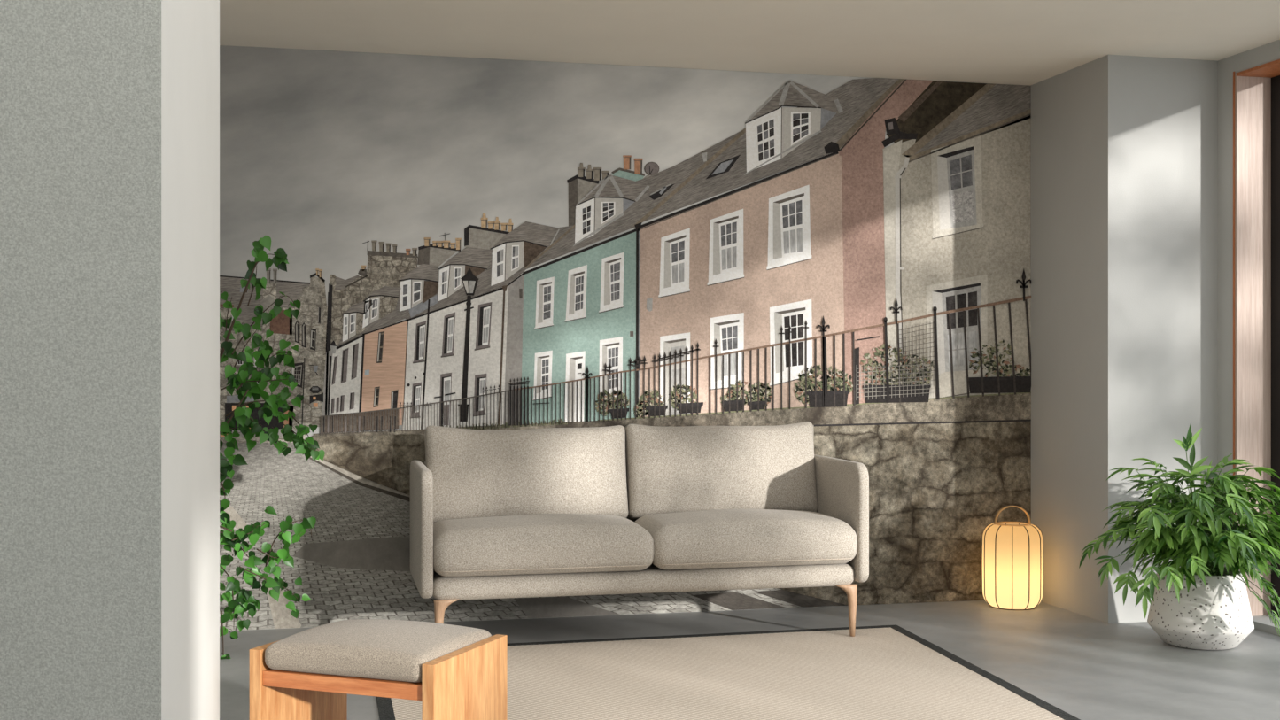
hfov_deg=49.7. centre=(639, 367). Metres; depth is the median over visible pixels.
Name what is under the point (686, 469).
cushion
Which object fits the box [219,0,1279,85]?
ceiling
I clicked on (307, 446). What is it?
climbing plant
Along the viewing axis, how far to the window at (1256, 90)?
6.56 m
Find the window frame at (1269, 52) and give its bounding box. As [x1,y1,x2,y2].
[1217,39,1279,636]
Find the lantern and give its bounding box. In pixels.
[981,505,1043,610]
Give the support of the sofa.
on the rug
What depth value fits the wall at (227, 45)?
6.68 m
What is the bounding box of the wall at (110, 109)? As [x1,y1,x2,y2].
[0,0,219,719]
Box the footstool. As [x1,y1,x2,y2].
[249,619,507,719]
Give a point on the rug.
(880, 672)
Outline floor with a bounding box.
[219,600,1279,719]
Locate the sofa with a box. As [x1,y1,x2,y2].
[410,421,868,636]
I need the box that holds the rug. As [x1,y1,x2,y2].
[376,624,1080,719]
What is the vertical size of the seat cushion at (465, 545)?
0.229 m
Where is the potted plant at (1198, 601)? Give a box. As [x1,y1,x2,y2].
[1078,424,1279,650]
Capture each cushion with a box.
[424,425,628,523]
[433,513,654,577]
[624,421,817,519]
[634,509,857,569]
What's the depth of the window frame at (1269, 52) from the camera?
6.61 m
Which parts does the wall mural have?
pictured door, pictured door, pictured door, pictured door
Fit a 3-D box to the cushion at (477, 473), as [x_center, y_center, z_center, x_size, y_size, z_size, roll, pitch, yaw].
[-0.525,0.495,6.433,0.939,0.459,0.257,0,0,-13]
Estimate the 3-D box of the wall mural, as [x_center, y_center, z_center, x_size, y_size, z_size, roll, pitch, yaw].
[-0.297,-0.135,6.727,4.828,2.698,0.012,0,0,-13]
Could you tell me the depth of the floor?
5.93 m
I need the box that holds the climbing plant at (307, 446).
[219,235,324,659]
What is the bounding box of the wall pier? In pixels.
[1030,54,1217,623]
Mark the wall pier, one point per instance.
(1124, 149)
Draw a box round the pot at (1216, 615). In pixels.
[1147,565,1254,650]
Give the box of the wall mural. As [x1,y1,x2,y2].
[219,45,1031,630]
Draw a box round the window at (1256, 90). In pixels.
[1233,59,1279,617]
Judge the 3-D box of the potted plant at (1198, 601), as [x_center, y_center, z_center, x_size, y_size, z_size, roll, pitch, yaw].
[2.387,0.728,5.978,1.044,0.970,0.941,0,0,-13]
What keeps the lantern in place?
on the floor
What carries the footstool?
on the rug
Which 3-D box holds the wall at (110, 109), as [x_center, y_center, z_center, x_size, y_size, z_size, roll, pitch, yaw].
[-1.494,-0.135,3.176,0.908,2.700,1.480,0,0,-13]

